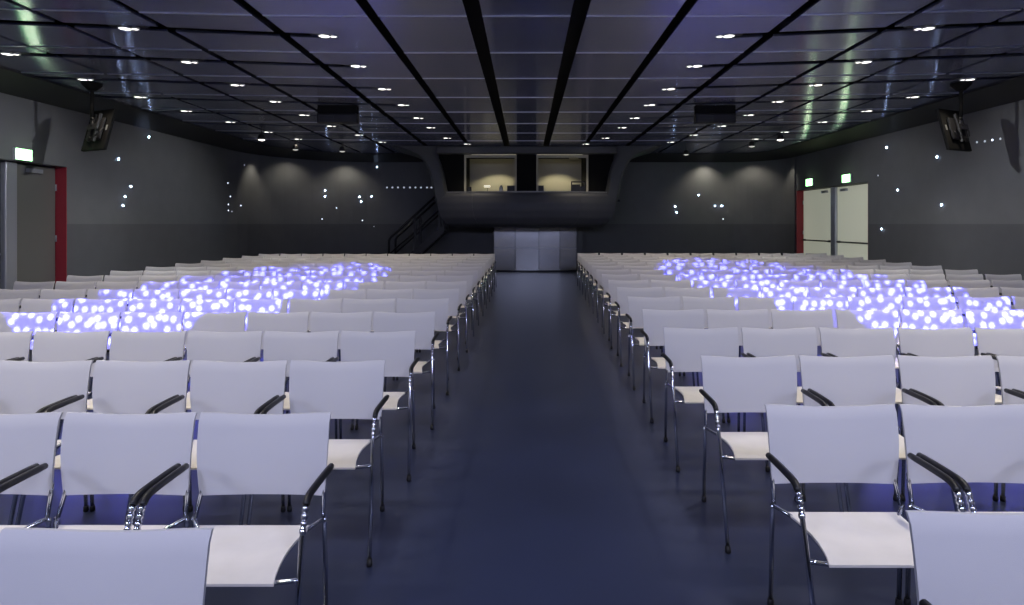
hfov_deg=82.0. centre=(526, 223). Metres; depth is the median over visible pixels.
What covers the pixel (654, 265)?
chair
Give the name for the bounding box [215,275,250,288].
chair
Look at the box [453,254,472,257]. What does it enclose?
chair
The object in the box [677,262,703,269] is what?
chair
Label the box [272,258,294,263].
chair
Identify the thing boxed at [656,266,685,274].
chair
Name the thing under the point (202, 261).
chair
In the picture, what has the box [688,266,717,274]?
chair
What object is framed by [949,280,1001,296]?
chair
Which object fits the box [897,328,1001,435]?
chair
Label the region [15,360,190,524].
chair
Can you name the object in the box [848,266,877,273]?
chair
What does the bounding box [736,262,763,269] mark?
chair
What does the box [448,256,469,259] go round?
chair
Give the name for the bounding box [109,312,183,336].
chair
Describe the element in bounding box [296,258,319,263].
chair
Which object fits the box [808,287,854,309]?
chair
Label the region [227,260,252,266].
chair
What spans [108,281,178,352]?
chair
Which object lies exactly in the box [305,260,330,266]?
chair
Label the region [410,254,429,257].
chair
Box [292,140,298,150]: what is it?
spotlight
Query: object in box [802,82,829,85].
ceiling light
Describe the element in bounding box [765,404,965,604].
chair
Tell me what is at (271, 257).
chair
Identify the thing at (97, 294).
chair
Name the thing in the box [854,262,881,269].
chair
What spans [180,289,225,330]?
chair
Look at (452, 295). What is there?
chair
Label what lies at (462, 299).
chair
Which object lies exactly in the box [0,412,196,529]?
chair
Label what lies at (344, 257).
chair
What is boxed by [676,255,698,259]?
chair
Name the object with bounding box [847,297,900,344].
chair
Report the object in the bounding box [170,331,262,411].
chair
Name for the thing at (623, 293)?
chair
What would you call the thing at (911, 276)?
chair
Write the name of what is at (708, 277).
chair
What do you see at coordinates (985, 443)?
chair
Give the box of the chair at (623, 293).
[614,287,662,366]
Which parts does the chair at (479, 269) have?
backrest, leg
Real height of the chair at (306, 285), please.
0.842 m
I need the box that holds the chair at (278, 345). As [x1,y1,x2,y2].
[249,331,338,438]
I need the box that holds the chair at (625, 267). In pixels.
[624,266,653,273]
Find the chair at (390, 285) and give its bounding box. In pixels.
[385,281,424,352]
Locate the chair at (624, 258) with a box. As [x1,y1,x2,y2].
[608,257,630,261]
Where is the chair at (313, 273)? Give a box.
[311,271,343,281]
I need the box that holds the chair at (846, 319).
[835,309,899,388]
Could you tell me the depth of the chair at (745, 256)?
14.82 m
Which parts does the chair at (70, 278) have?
backrest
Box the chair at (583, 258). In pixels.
[580,257,605,294]
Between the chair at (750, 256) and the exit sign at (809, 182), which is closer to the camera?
the chair at (750, 256)
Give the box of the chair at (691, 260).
[667,259,692,265]
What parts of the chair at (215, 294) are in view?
backrest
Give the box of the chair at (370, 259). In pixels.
[369,258,392,263]
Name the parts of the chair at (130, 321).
backrest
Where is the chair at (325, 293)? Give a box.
[308,289,365,331]
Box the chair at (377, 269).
[360,267,389,275]
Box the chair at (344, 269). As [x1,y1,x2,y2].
[329,267,358,275]
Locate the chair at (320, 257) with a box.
[311,256,332,260]
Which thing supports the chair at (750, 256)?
on the floor
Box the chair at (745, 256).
[725,255,746,259]
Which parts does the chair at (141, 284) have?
backrest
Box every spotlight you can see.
[258,129,264,140]
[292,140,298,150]
[339,141,344,151]
[748,136,754,146]
[777,129,783,140]
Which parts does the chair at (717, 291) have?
backrest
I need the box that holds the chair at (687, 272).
[666,269,698,280]
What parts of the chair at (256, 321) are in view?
backrest, leg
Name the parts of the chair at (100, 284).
backrest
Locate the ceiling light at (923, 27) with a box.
[903,24,945,30]
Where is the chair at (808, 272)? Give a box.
[805,269,838,279]
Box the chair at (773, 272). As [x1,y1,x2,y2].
[770,269,803,280]
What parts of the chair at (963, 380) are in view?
leg, armrest, backrest, leg, leg, armrest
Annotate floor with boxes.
[0,271,1023,604]
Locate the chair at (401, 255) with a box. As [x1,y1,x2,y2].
[388,254,408,257]
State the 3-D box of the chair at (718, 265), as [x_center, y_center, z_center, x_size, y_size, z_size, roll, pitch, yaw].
[3.937,1.191,11.710,0.570,0.824,0.605,0,0,0]
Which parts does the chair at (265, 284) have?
backrest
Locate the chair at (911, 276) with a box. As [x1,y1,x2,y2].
[908,274,949,286]
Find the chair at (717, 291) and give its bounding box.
[713,287,772,328]
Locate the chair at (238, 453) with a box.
[133,412,333,604]
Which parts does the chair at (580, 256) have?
backrest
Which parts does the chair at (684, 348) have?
leg, armrest, leg, seat rail, seat, backrest, leg, leg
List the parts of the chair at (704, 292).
backrest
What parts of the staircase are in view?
rail, post, handrail, rail, post, post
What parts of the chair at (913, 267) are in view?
backrest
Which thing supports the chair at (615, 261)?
on the floor
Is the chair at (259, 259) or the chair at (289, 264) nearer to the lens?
the chair at (289, 264)
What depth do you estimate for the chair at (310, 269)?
10.78 m
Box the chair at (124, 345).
[55,331,186,455]
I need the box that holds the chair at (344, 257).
[333,256,354,260]
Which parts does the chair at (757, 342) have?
leg, backrest, seat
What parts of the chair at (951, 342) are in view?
leg, backrest, armrest, seat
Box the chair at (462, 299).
[419,281,468,352]
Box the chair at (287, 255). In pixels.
[280,254,300,257]
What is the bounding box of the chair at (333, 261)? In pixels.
[332,260,356,266]
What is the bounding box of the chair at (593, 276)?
[590,266,620,313]
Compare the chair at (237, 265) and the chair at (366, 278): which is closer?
the chair at (366, 278)
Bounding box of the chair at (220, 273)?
[210,270,243,281]
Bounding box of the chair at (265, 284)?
[245,281,301,331]
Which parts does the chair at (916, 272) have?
backrest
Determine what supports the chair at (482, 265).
on the floor
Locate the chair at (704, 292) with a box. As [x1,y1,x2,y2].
[664,287,709,327]
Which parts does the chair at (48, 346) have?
armrest, backrest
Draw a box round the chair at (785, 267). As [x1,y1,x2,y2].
[784,266,813,274]
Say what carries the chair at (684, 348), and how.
on the floor
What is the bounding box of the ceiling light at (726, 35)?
[715,33,742,37]
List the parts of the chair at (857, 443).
leg, armrest, seat rail, leg, backrest, seat, seat rail, leg, armrest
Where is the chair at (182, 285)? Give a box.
[179,281,219,298]
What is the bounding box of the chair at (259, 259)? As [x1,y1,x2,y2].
[247,258,270,263]
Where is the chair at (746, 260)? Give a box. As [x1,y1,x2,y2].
[722,259,747,265]
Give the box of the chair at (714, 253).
[714,253,734,257]
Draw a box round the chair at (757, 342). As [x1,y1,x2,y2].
[741,327,831,431]
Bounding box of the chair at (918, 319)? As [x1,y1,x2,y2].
[899,309,975,333]
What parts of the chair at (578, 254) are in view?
backrest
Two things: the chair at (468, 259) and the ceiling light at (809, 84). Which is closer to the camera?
the ceiling light at (809, 84)
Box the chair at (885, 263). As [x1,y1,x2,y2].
[884,262,911,273]
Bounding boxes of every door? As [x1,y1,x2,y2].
[0,159,66,289]
[797,182,867,259]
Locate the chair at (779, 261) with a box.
[777,259,802,265]
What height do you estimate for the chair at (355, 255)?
0.824 m
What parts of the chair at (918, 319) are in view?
backrest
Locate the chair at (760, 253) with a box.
[760,253,780,257]
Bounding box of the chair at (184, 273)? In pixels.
[176,271,209,280]
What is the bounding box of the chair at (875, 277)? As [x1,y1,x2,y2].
[870,274,906,295]
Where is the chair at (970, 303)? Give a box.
[956,296,1010,386]
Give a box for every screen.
[81,81,116,151]
[936,81,971,151]
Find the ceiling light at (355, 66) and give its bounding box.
[345,65,366,67]
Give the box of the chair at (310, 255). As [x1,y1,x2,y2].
[302,254,321,257]
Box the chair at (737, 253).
[737,253,757,257]
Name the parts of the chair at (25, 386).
leg, backrest, armrest, leg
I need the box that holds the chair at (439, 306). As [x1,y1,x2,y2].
[384,299,451,394]
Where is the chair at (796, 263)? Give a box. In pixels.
[795,262,822,269]
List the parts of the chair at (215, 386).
armrest, leg, seat, backrest, leg, armrest, leg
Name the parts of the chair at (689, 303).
backrest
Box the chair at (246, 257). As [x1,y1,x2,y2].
[242,256,263,260]
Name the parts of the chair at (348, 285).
backrest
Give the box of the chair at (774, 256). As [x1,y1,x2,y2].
[773,255,795,259]
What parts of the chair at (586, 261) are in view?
backrest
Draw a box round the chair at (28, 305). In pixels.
[21,299,74,329]
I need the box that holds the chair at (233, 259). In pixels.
[223,258,245,262]
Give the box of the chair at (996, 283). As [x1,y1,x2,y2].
[991,280,1023,296]
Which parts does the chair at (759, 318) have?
backrest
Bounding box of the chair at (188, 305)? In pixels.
[182,299,234,348]
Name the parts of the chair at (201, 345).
seat, backrest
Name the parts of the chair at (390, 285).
backrest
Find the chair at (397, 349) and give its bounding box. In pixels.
[330,331,419,481]
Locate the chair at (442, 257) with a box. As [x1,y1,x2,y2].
[425,256,446,260]
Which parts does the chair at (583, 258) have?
backrest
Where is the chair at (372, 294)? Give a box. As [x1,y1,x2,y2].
[367,289,411,330]
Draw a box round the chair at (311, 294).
[274,289,318,312]
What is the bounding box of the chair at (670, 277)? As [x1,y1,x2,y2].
[640,274,675,287]
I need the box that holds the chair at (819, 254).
[806,253,826,257]
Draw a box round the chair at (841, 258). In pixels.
[839,257,862,262]
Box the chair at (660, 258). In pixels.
[659,257,682,262]
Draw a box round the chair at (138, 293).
[118,289,179,330]
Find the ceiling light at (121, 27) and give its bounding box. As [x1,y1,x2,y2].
[107,24,149,30]
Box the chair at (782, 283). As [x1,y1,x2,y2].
[779,280,819,297]
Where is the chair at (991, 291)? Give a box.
[952,287,1012,308]
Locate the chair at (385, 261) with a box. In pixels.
[384,260,409,266]
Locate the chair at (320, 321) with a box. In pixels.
[286,312,371,429]
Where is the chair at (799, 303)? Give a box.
[792,297,845,327]
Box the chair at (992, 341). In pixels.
[974,327,1023,390]
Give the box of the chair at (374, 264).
[373,263,399,270]
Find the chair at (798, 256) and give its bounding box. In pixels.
[797,255,819,259]
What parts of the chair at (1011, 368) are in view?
leg, backrest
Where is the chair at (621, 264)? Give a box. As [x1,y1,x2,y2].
[617,262,644,269]
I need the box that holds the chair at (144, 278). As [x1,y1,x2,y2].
[136,275,176,288]
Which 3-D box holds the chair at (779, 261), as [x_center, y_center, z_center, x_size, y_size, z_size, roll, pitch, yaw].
[5.786,1.191,12.651,0.570,0.824,0.605,0,0,0]
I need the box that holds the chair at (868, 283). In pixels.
[864,280,904,296]
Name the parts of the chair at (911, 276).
backrest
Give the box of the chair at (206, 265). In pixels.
[203,263,230,270]
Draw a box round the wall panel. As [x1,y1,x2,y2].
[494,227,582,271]
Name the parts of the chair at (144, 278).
backrest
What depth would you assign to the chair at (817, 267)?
11.03 m
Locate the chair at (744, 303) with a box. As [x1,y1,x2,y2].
[737,297,789,356]
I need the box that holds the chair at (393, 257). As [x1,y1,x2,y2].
[379,256,400,260]
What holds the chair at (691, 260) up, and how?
on the floor
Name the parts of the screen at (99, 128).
ceiling plate, screen panel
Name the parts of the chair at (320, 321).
backrest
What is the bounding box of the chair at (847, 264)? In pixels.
[825,262,852,269]
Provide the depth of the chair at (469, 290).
8.91 m
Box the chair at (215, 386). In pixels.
[133,360,287,524]
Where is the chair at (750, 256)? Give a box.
[749,255,770,259]
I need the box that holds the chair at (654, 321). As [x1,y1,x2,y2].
[640,309,725,422]
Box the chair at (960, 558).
[905,510,1023,604]
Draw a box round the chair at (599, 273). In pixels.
[594,269,628,322]
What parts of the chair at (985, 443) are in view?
leg, seat rail, armrest, backrest, seat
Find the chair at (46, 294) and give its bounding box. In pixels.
[19,289,86,331]
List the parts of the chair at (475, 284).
backrest, leg, leg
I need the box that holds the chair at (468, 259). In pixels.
[467,258,492,296]
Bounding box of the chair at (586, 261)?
[583,259,609,299]
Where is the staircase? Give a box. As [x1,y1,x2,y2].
[388,197,451,255]
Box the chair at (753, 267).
[752,266,781,274]
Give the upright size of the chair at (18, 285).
0.842 m
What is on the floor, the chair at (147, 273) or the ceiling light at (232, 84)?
the chair at (147, 273)
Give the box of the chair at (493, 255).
[474,254,496,286]
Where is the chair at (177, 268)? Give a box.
[175,267,205,274]
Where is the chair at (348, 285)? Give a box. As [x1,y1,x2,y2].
[344,281,383,331]
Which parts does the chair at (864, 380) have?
leg, armrest, backrest, leg, leg, seat, armrest, leg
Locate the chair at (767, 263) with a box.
[765,262,792,269]
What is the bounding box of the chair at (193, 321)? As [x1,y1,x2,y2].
[183,312,246,359]
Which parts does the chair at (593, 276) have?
leg, backrest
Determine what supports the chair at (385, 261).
on the floor
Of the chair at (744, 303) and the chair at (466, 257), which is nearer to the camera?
the chair at (744, 303)
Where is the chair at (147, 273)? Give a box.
[143,271,175,275]
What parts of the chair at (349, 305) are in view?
backrest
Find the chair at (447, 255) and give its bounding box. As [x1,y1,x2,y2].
[431,254,451,257]
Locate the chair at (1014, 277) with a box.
[985,274,1021,285]
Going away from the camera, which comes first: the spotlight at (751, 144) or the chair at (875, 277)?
the chair at (875, 277)
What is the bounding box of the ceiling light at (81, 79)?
[70,77,100,80]
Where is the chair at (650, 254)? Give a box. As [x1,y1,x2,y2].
[646,253,666,256]
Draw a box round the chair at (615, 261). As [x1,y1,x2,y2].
[612,259,637,265]
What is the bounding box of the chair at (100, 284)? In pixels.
[85,281,137,351]
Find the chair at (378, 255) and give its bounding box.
[366,254,386,257]
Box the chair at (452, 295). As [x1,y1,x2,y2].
[414,289,461,370]
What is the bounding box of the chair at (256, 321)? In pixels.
[247,312,308,413]
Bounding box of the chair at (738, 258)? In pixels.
[736,257,759,262]
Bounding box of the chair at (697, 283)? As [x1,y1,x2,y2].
[693,280,733,328]
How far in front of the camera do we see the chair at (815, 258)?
13.88 m
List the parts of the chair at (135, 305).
leg, backrest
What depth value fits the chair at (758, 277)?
9.15 m
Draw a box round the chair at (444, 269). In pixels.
[422,267,450,275]
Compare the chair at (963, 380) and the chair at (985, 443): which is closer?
the chair at (985, 443)
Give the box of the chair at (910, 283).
[906,280,977,348]
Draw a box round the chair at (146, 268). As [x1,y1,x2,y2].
[145,267,174,270]
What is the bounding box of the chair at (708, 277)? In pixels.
[678,274,714,287]
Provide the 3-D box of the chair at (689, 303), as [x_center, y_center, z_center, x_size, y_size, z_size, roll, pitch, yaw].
[1.951,1.200,6.038,0.572,0.842,0.614,0,0,0]
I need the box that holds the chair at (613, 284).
[606,280,657,348]
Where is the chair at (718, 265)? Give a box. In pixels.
[706,262,733,269]
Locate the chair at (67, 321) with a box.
[31,312,120,348]
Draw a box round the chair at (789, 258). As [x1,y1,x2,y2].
[788,257,811,262]
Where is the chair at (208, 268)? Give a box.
[207,267,236,275]
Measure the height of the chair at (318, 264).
0.824 m
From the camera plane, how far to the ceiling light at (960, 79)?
9.77 m
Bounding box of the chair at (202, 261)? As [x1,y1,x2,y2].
[201,260,225,266]
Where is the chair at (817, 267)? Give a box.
[816,266,845,274]
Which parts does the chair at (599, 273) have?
leg, backrest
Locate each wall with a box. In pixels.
[0,93,228,280]
[229,150,795,269]
[796,100,1023,279]
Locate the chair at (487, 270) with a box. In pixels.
[463,260,489,301]
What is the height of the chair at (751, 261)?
0.824 m
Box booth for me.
[391,146,661,226]
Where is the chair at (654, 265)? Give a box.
[647,262,674,269]
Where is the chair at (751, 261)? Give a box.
[750,259,775,265]
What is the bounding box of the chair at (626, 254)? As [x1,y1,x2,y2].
[623,253,643,256]
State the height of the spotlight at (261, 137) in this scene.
0.292 m
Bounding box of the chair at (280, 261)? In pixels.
[279,260,304,266]
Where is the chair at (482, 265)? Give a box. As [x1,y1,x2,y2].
[458,263,486,308]
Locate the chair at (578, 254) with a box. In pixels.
[576,253,597,285]
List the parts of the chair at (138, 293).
backrest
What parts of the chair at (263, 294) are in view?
backrest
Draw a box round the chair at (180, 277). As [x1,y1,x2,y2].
[177,275,213,298]
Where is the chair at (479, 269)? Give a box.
[452,267,483,315]
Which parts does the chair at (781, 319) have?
backrest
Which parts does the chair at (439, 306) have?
leg, backrest, seat, leg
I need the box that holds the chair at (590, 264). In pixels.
[586,262,614,306]
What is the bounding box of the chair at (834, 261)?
[832,259,857,265]
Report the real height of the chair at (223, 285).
0.842 m
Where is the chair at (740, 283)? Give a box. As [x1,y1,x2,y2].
[736,280,776,297]
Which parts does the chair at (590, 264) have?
leg, backrest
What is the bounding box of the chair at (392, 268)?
[391,266,420,275]
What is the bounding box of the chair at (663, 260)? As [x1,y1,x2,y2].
[640,259,664,265]
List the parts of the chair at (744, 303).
backrest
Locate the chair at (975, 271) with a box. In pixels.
[945,269,977,286]
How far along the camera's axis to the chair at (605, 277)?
9.13 m
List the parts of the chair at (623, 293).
leg, leg, backrest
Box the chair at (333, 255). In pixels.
[323,254,343,257]
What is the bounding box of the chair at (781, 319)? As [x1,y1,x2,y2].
[771,309,832,404]
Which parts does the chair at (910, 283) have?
backrest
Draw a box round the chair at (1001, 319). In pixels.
[964,309,1023,345]
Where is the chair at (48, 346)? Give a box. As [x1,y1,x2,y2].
[11,331,109,394]
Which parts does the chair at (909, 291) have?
backrest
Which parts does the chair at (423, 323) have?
backrest, seat, seat rail, leg, leg, armrest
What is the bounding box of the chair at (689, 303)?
[682,296,734,386]
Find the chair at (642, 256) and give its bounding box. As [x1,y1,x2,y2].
[628,255,649,259]
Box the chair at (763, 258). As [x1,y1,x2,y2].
[762,257,785,262]
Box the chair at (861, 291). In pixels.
[856,287,902,327]
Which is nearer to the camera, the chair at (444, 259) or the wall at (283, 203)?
the chair at (444, 259)
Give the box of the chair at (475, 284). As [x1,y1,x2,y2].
[445,271,479,325]
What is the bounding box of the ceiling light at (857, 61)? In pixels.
[847,58,880,63]
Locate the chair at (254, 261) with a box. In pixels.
[253,260,278,266]
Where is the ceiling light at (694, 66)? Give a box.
[686,65,707,67]
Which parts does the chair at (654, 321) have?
leg, armrest, leg, seat, backrest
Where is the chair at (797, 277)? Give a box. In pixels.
[793,274,829,287]
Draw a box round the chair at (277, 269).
[268,267,297,275]
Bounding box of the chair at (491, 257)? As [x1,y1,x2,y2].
[471,256,494,291]
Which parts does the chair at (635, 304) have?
leg, leg, seat, backrest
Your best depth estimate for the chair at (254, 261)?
12.64 m
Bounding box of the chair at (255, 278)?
[252,275,287,289]
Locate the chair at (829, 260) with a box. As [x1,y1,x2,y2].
[805,259,830,265]
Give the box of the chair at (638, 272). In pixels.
[631,269,663,279]
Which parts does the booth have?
parapet panel, parapet panel, parapet panel, sill, parapet panel, parapet panel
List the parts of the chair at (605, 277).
leg, backrest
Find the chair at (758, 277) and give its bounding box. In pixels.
[755,274,790,287]
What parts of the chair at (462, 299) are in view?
backrest, leg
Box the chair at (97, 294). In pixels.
[73,289,133,311]
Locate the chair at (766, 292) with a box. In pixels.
[760,287,806,309]
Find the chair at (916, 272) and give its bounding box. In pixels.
[910,269,946,280]
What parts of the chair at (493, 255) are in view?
backrest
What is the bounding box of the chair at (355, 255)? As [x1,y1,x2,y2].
[345,254,365,257]
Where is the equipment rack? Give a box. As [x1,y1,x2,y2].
[571,181,584,190]
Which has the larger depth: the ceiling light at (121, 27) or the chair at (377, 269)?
the chair at (377, 269)
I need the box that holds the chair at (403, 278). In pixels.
[400,275,435,288]
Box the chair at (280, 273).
[277,271,309,281]
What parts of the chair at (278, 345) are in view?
armrest, seat, backrest, leg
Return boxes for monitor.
[317,104,358,123]
[507,185,514,190]
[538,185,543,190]
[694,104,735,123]
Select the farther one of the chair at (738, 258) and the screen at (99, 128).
the chair at (738, 258)
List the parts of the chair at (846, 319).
backrest, seat, leg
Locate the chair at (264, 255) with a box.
[259,254,278,257]
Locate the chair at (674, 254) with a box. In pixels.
[669,253,689,257]
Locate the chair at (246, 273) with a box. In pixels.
[244,271,276,281]
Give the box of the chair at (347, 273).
[345,271,376,281]
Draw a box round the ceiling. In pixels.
[0,0,1023,152]
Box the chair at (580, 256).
[578,255,601,287]
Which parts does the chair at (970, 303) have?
backrest, leg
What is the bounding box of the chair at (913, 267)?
[912,266,945,275]
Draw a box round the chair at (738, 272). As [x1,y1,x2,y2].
[736,269,768,280]
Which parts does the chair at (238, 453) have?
armrest, seat rail, seat, backrest, seat rail, leg, armrest, leg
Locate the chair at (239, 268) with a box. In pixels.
[237,267,266,275]
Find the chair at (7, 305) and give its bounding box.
[0,299,20,312]
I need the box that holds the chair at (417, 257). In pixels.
[402,256,423,260]
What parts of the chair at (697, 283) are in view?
backrest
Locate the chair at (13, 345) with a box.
[0,331,33,360]
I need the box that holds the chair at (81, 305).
[56,299,127,381]
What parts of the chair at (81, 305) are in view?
backrest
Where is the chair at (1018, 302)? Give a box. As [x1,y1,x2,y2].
[1011,296,1023,309]
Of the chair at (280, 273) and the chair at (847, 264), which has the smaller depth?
the chair at (280, 273)
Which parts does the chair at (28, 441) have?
seat, armrest, backrest, seat rail, leg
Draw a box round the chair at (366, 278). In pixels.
[363,275,398,289]
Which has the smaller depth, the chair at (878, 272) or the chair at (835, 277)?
the chair at (835, 277)
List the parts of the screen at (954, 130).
screen panel, ceiling plate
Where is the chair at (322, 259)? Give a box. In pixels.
[320,258,343,263]
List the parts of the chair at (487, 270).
backrest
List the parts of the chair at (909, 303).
backrest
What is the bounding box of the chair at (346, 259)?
[345,258,367,263]
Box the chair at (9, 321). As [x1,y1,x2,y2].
[0,312,57,361]
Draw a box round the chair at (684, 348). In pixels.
[661,327,769,471]
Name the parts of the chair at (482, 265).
backrest, leg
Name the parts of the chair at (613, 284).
leg, leg, backrest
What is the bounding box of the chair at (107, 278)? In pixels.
[95,275,140,288]
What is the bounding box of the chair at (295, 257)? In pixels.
[288,256,309,260]
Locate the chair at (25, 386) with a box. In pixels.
[0,360,92,524]
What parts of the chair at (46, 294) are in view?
backrest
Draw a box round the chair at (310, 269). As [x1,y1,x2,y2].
[299,266,328,275]
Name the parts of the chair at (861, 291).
backrest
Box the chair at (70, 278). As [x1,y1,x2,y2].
[53,275,103,288]
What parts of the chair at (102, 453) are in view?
armrest, seat rail, seat, backrest, armrest, seat rail, leg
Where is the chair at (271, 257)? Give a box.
[265,256,286,260]
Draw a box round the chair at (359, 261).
[358,260,382,266]
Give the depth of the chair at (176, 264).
11.71 m
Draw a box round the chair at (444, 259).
[443,258,465,262]
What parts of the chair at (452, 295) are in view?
backrest, leg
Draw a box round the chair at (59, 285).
[39,281,95,298]
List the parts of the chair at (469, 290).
backrest, leg, leg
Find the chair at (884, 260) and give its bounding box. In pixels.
[860,259,885,265]
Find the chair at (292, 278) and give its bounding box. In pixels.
[289,275,324,289]
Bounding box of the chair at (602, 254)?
[600,253,620,256]
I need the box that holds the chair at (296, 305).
[288,299,341,379]
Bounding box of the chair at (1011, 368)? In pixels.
[995,355,1023,501]
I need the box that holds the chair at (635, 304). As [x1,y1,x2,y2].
[625,297,694,390]
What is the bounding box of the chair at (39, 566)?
[0,527,213,604]
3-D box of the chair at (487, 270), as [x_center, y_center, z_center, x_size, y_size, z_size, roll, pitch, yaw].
[-1.059,1.191,12.362,0.617,0.824,0.605,0,0,0]
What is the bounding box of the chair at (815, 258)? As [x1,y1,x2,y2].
[814,257,837,262]
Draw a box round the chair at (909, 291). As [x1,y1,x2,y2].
[904,287,966,327]
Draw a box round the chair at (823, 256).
[821,255,843,259]
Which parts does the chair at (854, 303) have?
backrest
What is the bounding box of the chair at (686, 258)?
[685,257,708,262]
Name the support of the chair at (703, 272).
on the floor
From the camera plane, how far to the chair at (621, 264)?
11.98 m
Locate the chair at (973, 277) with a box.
[946,274,992,286]
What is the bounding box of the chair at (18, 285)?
[13,281,54,298]
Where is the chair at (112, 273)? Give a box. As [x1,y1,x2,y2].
[103,270,142,281]
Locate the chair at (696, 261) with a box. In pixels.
[695,259,719,265]
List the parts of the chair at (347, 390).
leg, armrest, leg, backrest, seat, seat rail, leg, armrest, leg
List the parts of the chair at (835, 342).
backrest, leg, seat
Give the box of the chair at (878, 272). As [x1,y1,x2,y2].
[875,269,908,296]
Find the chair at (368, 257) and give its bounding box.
[356,256,377,260]
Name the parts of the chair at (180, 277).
backrest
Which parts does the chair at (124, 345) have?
leg, seat, armrest, backrest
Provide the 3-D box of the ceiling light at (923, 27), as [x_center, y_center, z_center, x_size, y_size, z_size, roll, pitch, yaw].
[4.892,-2.430,7.231,0.420,0.083,0.170,0,0,8]
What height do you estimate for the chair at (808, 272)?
0.824 m
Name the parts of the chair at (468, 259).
backrest, leg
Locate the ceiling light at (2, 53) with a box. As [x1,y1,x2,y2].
[0,52,29,55]
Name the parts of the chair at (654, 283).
backrest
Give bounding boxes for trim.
[0,0,1023,151]
[0,8,1023,140]
[0,66,1023,161]
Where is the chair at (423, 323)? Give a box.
[355,312,438,429]
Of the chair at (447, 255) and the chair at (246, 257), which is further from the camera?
the chair at (447, 255)
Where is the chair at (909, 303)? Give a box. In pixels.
[901,296,965,316]
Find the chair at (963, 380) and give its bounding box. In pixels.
[896,355,1023,511]
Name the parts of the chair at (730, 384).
leg, armrest, seat rail, leg, seat, backrest, armrest, leg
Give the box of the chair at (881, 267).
[880,266,909,273]
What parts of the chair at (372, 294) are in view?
backrest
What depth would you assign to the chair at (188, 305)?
6.13 m
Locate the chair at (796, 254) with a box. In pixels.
[783,253,803,257]
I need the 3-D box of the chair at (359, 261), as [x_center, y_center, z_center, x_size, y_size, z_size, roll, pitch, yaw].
[-3.342,1.191,12.367,0.551,0.824,0.605,0,0,0]
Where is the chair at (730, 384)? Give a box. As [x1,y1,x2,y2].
[699,356,843,553]
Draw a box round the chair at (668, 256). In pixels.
[652,255,673,259]
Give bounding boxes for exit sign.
[13,148,31,161]
[806,178,813,185]
[842,174,851,182]
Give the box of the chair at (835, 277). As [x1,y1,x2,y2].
[832,274,867,287]
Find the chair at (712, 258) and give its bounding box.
[711,257,733,262]
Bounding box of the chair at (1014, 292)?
[1000,287,1023,309]
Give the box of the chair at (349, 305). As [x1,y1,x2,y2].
[343,299,394,380]
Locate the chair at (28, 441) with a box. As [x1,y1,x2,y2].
[0,412,62,532]
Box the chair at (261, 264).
[260,263,287,270]
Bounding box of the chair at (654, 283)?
[651,280,690,348]
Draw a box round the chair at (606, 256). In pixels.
[604,255,625,259]
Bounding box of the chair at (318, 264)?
[317,263,343,270]
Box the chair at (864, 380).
[798,355,958,511]
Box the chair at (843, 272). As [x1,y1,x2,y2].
[840,269,873,279]
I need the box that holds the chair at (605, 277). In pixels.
[600,274,643,333]
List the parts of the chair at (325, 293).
backrest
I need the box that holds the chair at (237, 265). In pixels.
[232,263,258,270]
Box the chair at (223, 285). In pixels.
[220,281,260,298]
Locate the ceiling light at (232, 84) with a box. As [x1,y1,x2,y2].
[223,82,250,85]
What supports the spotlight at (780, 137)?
in the ceiling
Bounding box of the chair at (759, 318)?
[706,309,768,422]
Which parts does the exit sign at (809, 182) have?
green panel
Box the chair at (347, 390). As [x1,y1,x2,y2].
[246,360,388,567]
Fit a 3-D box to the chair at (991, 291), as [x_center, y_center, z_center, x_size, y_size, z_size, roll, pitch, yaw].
[5.530,1.200,6.977,0.572,0.842,0.614,0,0,0]
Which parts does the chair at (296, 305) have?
backrest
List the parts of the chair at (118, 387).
leg, seat, armrest, leg, leg, backrest, armrest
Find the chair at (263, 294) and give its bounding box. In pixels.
[227,289,272,330]
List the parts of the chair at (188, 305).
backrest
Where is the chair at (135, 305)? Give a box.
[88,299,181,395]
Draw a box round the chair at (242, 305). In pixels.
[235,299,287,329]
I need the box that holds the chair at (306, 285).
[303,281,342,299]
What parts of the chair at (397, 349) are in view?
leg, backrest, seat, seat rail, leg, leg, armrest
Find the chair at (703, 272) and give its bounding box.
[701,269,733,280]
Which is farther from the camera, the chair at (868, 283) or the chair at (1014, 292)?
the chair at (868, 283)
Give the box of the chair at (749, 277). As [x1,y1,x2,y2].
[717,274,752,287]
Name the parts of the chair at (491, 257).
backrest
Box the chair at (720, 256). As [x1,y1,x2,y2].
[700,255,722,259]
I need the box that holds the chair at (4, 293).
[0,289,40,312]
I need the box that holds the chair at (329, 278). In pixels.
[326,275,361,289]
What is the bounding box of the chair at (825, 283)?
[821,280,861,296]
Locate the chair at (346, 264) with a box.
[345,263,371,270]
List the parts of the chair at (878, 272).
backrest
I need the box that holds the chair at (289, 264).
[288,263,315,270]
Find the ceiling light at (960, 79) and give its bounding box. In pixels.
[952,77,982,80]
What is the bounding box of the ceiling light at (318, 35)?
[310,33,337,37]
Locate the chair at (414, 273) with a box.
[412,271,443,281]
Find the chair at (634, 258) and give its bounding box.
[633,257,656,262]
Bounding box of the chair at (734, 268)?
[720,266,749,274]
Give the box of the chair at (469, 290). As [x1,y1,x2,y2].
[437,275,474,336]
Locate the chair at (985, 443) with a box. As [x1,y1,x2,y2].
[899,404,1023,604]
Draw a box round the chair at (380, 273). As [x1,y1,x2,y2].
[378,270,410,281]
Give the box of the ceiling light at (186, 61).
[172,58,205,63]
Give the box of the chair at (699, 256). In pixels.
[691,253,711,257]
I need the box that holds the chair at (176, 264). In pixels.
[175,263,202,270]
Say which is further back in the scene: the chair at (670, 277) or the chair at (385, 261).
the chair at (385, 261)
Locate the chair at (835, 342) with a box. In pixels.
[819,327,911,420]

